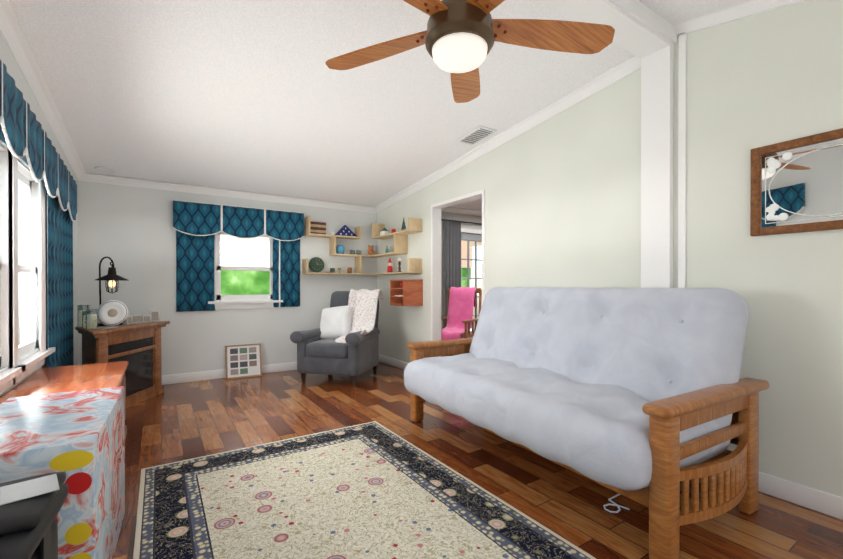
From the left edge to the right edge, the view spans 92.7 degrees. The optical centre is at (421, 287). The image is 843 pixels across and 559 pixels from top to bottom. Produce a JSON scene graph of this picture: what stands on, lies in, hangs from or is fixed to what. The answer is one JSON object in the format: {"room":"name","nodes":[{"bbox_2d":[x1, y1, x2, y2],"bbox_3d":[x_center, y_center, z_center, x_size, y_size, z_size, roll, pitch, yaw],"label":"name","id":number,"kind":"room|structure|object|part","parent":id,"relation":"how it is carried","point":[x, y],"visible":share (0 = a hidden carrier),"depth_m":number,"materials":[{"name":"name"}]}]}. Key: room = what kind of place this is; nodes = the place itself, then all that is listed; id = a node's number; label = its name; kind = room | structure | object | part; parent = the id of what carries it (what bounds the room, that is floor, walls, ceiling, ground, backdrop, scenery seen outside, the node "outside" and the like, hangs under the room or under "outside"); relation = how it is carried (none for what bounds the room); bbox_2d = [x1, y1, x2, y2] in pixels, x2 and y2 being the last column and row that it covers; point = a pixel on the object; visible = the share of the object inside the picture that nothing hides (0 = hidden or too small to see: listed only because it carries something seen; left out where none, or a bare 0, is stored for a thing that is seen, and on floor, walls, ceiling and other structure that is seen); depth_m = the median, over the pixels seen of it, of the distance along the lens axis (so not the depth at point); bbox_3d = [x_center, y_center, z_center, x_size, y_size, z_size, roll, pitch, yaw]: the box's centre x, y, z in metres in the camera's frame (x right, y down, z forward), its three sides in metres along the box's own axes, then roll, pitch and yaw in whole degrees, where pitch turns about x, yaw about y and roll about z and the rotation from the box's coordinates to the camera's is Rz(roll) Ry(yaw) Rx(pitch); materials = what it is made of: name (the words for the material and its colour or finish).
{"room":"living room","nodes":[
{"label":"living room","id":0,"kind":"room"},
{"bbox_2d":[0,34,77,396],"bbox_3d":[-1.354,-0.285,0.701,0.120,2.835,8.100,0,0,-33],"label":"wall","id":1,"kind":"structure","parent":0,"point":[13,70],"depth_m":2.96,"materials":[{"name":"grey paint"}]},
{"bbox_2d":[0,128,54,393],"bbox_3d":[-2.325,-0.133,2.229,0.170,1.360,1.680,0,0,-33],"label":"window","id":2,"kind":"structure","parent":1,"relation":"in","point":[23,359],"depth_m":2.29,"materials":[{"name":"white"}]},
{"bbox_3d":[-2.346,-0.159,2.216,0.034,1.128,1.460,0,0,-33],"label":"glass","id":3,"kind":"part","parent":2,"relation":"part of","materials":[{"name":"white glass"}]},
{"bbox_2d":[0,60,77,367],"bbox_3d":[-2.278,-0.086,2.287,0.072,2.185,3.476,0,0,-33],"label":"curtain","id":4,"kind":"object","parent":1,"relation":"hanging from","point":[24,133],"visible":0.92,"depth_m":2.94,"materials":[{"name":"blue fabric"}]},
{"bbox_2d":[0,0,87,181],"bbox_3d":[-2.411,-1.320,2.487,0.072,0.466,3.947,0,0,-33],"label":"crown molding","id":5,"kind":"structure","parent":1,"relation":"attached to","point":[12,35],"depth_m":2.56,"materials":[{"name":"white wood"}]},
{"bbox_2d":[78,181,481,375],"bbox_3d":[-0.612,-0.271,6.084,7.260,2.770,0.148,0,0,-33],"label":"wall","id":6,"kind":"structure","parent":0,"point":[130,231],"depth_m":4.65,"materials":[{"name":"grey paint"}]},
{"bbox_2d":[162,362,296,384],"bbox_3d":[-2.076,1.045,5.066,3.390,0.105,0.014,0,0,-33],"label":"baseboard","id":7,"kind":"structure","parent":6,"relation":"attached to","point":[214,374],"depth_m":4.77,"materials":[{"name":"white wood"}]},
{"bbox_2d":[88,173,375,212],"bbox_3d":[-2.072,-1.131,5.026,3.240,0.072,0.072,0,0,-33],"label":"crown molding","id":8,"kind":"structure","parent":6,"relation":"attached to","point":[97,178],"depth_m":4.80,"materials":[{"name":"white wood"}]},
{"bbox_2d":[173,199,303,311],"bbox_3d":[-2.221,-0.355,4.991,1.477,1.265,0.212,0,0,-33],"label":"window","id":9,"kind":"structure","parent":6,"relation":"in","point":[200,228],"depth_m":4.87,"materials":[{"name":"white"}]},
{"bbox_2d":[173,199,303,240],"bbox_3d":[-2.188,-0.789,4.939,1.478,0.396,0.092,0,0,-33],"label":"curtain","id":10,"kind":"object","parent":9,"relation":"hanging from","point":[191,219],"depth_m":4.85,"materials":[{"name":"blue fabric"}]},
{"bbox_3d":[-2.209,-0.274,5.054,0.640,0.798,0.034,0,0,-33],"label":"glass","id":11,"kind":"part","parent":9,"relation":"part of","materials":[{"name":"white"}]},
{"bbox_2d":[302,215,369,274],"bbox_3d":[-1.163,-0.554,5.540,0.900,0.758,0.206,0,0,-33],"label":"corner shelf","id":12,"kind":"object","parent":6,"relation":"attached to","point":[318,229],"depth_m":5.50,"materials":[{"name":"brown wood"}]},
{"bbox_2d":[441,207,481,215],"bbox_3d":[0.914,-0.119,6.985,3.480,2.420,0.072,0,0,-33],"label":"trim","id":13,"kind":"structure","parent":6,"relation":"attached to","point":[462,211],"depth_m":6.84,"materials":[{"name":"white wood"}]},
{"bbox_2d":[441,219,481,338],"bbox_3d":[1.221,-0.025,7.119,2.300,2.171,0.043,0,0,-33],"label":"curtain","id":14,"kind":"object","parent":6,"relation":"hanging from","point":[452,253],"visible":0.52,"depth_m":6.63,"materials":[{"name":"grey fabric"}]},
{"bbox_2d":[9,0,633,206],"bbox_3d":[-1.021,-1.408,3.420,3.660,0.515,4.150,0,0,-33],"label":"ceiling","id":15,"kind":"structure","parent":0,"point":[256,96],"depth_m":2.88,"materials":[{"name":"white paint"}]},
{"bbox_2d":[95,166,115,172],"bbox_3d":[-3.186,-1.182,4.052,0.170,0.028,0.170,0,0,-33],"label":"ceiling detector","id":16,"kind":"object","parent":15,"relation":"attached to","point":[103,169],"visible":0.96,"depth_m":4.04,"materials":[{"name":"white plastic"}]},
{"bbox_2d":[457,125,496,145],"bbox_3d":[0.510,-1.406,3.746,0.200,0.050,0.339,0,0,-33],"label":"ceiling vent","id":17,"kind":"object","parent":15,"relation":"in","point":[476,135],"visible":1,"depth_m":3.72,"materials":[{"name":"white metal"}]},
{"bbox_2d":[449,198,481,210],"bbox_3d":[1.980,-1.374,5.463,3.600,0.100,4.020,0,0,-33],"label":"ceiling","id":18,"kind":"structure","parent":0,"point":[475,204],"depth_m":6.54,"materials":[{"name":"white paint"}]},
{"bbox_2d":[113,353,842,558],"bbox_3d":[1.582,1.156,2.629,7.140,0.100,8.340,0,0,-33],"label":"floor","id":19,"kind":"structure","parent":0,"point":[176,422],"depth_m":2.66,"materials":[{"name":"brown wood"}]},
{"bbox_2d":[0,471,67,558],"bbox_3d":[-1.052,0.803,0.825,0.456,0.637,0.369,0,0,-30],"label":"table","id":20,"kind":"object","parent":19,"relation":"on","point":[30,507],"visible":1,"depth_m":0.91,"materials":[{"name":"black wood"}]},
{"bbox_2d":[0,386,124,558],"bbox_3d":[-1.429,0.804,1.522,0.449,0.641,0.800,0,0,-33],"label":"cabinet","id":21,"kind":"object","parent":19,"relation":"on","point":[78,437],"visible":0.83,"depth_m":1.37,"materials":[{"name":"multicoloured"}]},
{"bbox_2d":[0,361,128,440],"bbox_3d":[-2.079,0.831,2.388,0.490,0.550,1.230,0,0,-33],"label":"chest","id":22,"kind":"object","parent":19,"relation":"on","point":[51,380],"visible":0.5,"depth_m":2.42,"materials":[{"name":"brown wood"}]},
{"bbox_2d":[75,257,169,407],"bbox_3d":[-2.742,0.405,3.707,0.738,1.394,0.883,0,0,-33],"label":"fireplace","id":23,"kind":"object","parent":19,"relation":"on","point":[118,333],"visible":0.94,"depth_m":3.74,"materials":[{"name":"brown wood"}]},
{"bbox_2d":[95,257,128,325],"bbox_3d":[-2.947,0.034,3.830,0.257,0.653,0.257,0,0,-33],"label":"lamp","id":24,"kind":"object","parent":23,"relation":"on","point":[111,276],"depth_m":3.82,"materials":[{"name":"grey metal"}]},
{"bbox_2d":[225,343,261,379],"bbox_3d":[-2.172,0.903,4.916,0.406,0.394,0.141,0,0,-33],"label":"collage frame","id":25,"kind":"object","parent":19,"relation":"on","point":[243,361],"visible":1,"depth_m":4.91,"materials":[{"name":"white"}]},
{"bbox_2d":[290,289,382,385],"bbox_3d":[-0.960,0.557,4.881,0.847,1.075,0.969,0,0,14],"label":"armchair","id":26,"kind":"object","parent":19,"relation":"on","point":[343,340],"visible":1,"depth_m":4.71,"materials":[{"name":"black fabric"}]},
{"bbox_2d":[320,306,351,338],"bbox_3d":[-1.054,0.438,4.938,0.359,0.422,0.440,0,0,-33],"label":"pillow","id":27,"kind":"object","parent":26,"relation":"on","point":[336,321],"depth_m":4.86,"materials":[{"name":"white fabric"}]},
{"bbox_2d":[335,289,382,342],"bbox_3d":[-0.751,0.334,4.906,0.799,0.627,0.877,0,0,-33],"label":"throw","id":28,"kind":"object","parent":26,"relation":"on","point":[356,311],"depth_m":4.92,"materials":[{"name":"white fabric"}]},
{"bbox_2d":[133,421,595,558],"bbox_3d":[-0.343,1.102,1.799,1.570,0.011,2.520,0,0,-33],"label":"rug","id":29,"kind":"object","parent":19,"relation":"on","point":[373,490],"visible":0.98,"depth_m":1.99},
{"bbox_2d":[441,287,481,355],"bbox_3d":[0.517,0.547,5.873,0.590,1.106,0.894,0,0,29],"label":"rocking chair","id":30,"kind":"object","parent":19,"relation":"on","point":[461,303],"visible":0.54,"depth_m":5.97,"materials":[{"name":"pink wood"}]},
{"bbox_2d":[441,287,475,339],"bbox_3d":[0.502,0.398,5.845,0.788,0.809,0.672,0,0,-33],"label":"throw","id":31,"kind":"object","parent":30,"relation":"on","point":[461,301],"depth_m":5.97,"materials":[{"name":"pink fabric"}]},
{"bbox_2d":[404,287,769,558],"bbox_3d":[0.780,0.552,2.639,1.157,1.103,2.122,0,0,-33],"label":"futon","id":32,"kind":"object","parent":19,"relation":"on","point":[647,397],"visible":1,"depth_m":2.06,"materials":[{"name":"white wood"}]},
{"bbox_3d":[1.104,1.101,2.126,0.471,0.008,0.145,0,0,-33],"label":"cord","id":33,"kind":"part","parent":32,"relation":"part of","materials":[{"name":"white fabric"}]},
{"bbox_2d":[641,32,686,287],"bbox_3d":[1.548,-0.248,2.581,0.045,2.708,0.255,0,0,-33],"label":"post","id":34,"kind":"object","parent":19,"relation":"on","point":[656,169],"visible":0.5,"depth_m":2.56,"materials":[{"name":"white"}]},
{"bbox_2d":[377,0,842,496],"bbox_3d":[1.607,-0.344,2.640,0.120,2.938,8.100,0,0,-33],"label":"wall","id":35,"kind":"structure","parent":0,"point":[774,76],"depth_m":2.35,"materials":[{"name":"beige paint"}]},
{"bbox_2d":[379,354,408,369],"bbox_3d":[-0.270,1.044,5.390,0.014,0.105,1.390,0,0,-33],"label":"baseboard","id":36,"kind":"structure","parent":35,"relation":"attached to","point":[384,359],"depth_m":5.58,"materials":[{"name":"white wood"}]},
{"bbox_2d":[370,218,421,274],"bbox_3d":[-0.417,-0.539,5.419,0.216,0.728,1.226,0,0,-33],"label":"corner shelf","id":37,"kind":"object","parent":35,"relation":"attached to","point":[379,231],"depth_m":5.21,"materials":[{"name":"brown wood"}]},
{"bbox_2d":[390,279,422,305],"bbox_3d":[-0.191,0.068,5.020,0.278,0.320,0.330,0,0,-33],"label":"shelf","id":38,"kind":"object","parent":35,"relation":"attached to","point":[404,292],"visible":1,"depth_m":4.92,"materials":[{"name":"brown wood"}]},
{"bbox_2d":[431,189,484,356],"bbox_3d":[0.423,0.059,4.448,0.130,2.080,0.940,0,0,-33],"label":"door frame","id":39,"kind":"structure","parent":35,"relation":"attached to","point":[436,208],"depth_m":4.79,"materials":[{"name":"white wood"}]},
{"bbox_2d":[372,55,640,212],"bbox_3d":[0.390,-1.326,4.321,0.072,0.466,3.947,0,0,-33],"label":"crown molding","id":40,"kind":"structure","parent":35,"relation":"attached to","point":[632,64],"depth_m":3.46,"materials":[{"name":"white wood"}]},
{"bbox_2d":[673,0,805,36],"bbox_3d":[2.651,-1.184,0.868,0.072,0.926,3.995,0,0,-33],"label":"crown molding","id":41,"kind":"structure","parent":35,"relation":"attached to","point":[752,7],"depth_m":2.27,"materials":[{"name":"white wood"}]},
{"bbox_2d":[750,128,842,235],"bbox_3d":[1.974,-0.515,1.944,0.027,0.475,0.615,0,0,-33],"label":"wall mirror","id":42,"kind":"object","parent":35,"relation":"attached to","point":[796,185],"visible":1,"depth_m":2.04,"materials":[{"name":"brown wood"}]},
{"bbox_2d":[759,472,842,519],"bbox_3d":[2.702,1.059,0.851,0.014,0.105,3.900,0,0,-33],"label":"baseboard","id":43,"kind":"structure","parent":35,"relation":"attached to","point":[829,504],"depth_m":2.03,"materials":[{"name":"white wood"}]},
{"bbox_2d":[639,0,749,24],"bbox_3d":[1.263,-1.254,-0.068,3.660,0.982,4.190,0,0,-33],"label":"ceiling","id":44,"kind":"structure","parent":0,"point":[672,12],"depth_m":2.30,"materials":[{"name":"white paint"}]},
{"bbox_2d":[540,0,676,57],"bbox_3d":[0.116,-1.608,1.683,3.420,0.185,0.220,0,0,-33],"label":"ridge beam","id":45,"kind":"structure","parent":44,"relation":"attached to","point":[642,30],"depth_m":2.32,"materials":[{"name":"white"}]},
{"bbox_2d":[325,0,614,102],"bbox_3d":[0.162,-1.222,1.643,1.323,0.586,1.311,0,0,-33],"label":"ceiling fan","id":46,"kind":"object","parent":45,"relation":"hanging from","point":[457,38],"visible":1,"depth_m":1.71,"materials":[{"name":"brown wood"}]},
{"label":"outside","id":47,"kind":"structure","parent":0,"visible":0},
{"bbox_2d":[220,235,269,294],"bbox_3d":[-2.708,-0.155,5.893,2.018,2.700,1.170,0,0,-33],"label":"window pane","id":48,"kind":"structure","parent":47,"point":[261,259],"depth_m":6.35,"materials":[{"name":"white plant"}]},
{"bbox_2d":[461,240,481,330],"bbox_3d":[0.578,0.087,8.285,2.700,2.200,1.970,0,0,-33],"label":"porch","id":49,"kind":"object","parent":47,"point":[463,267],"depth_m":9.64,"materials":[{"name":"white plant"}]}
]}

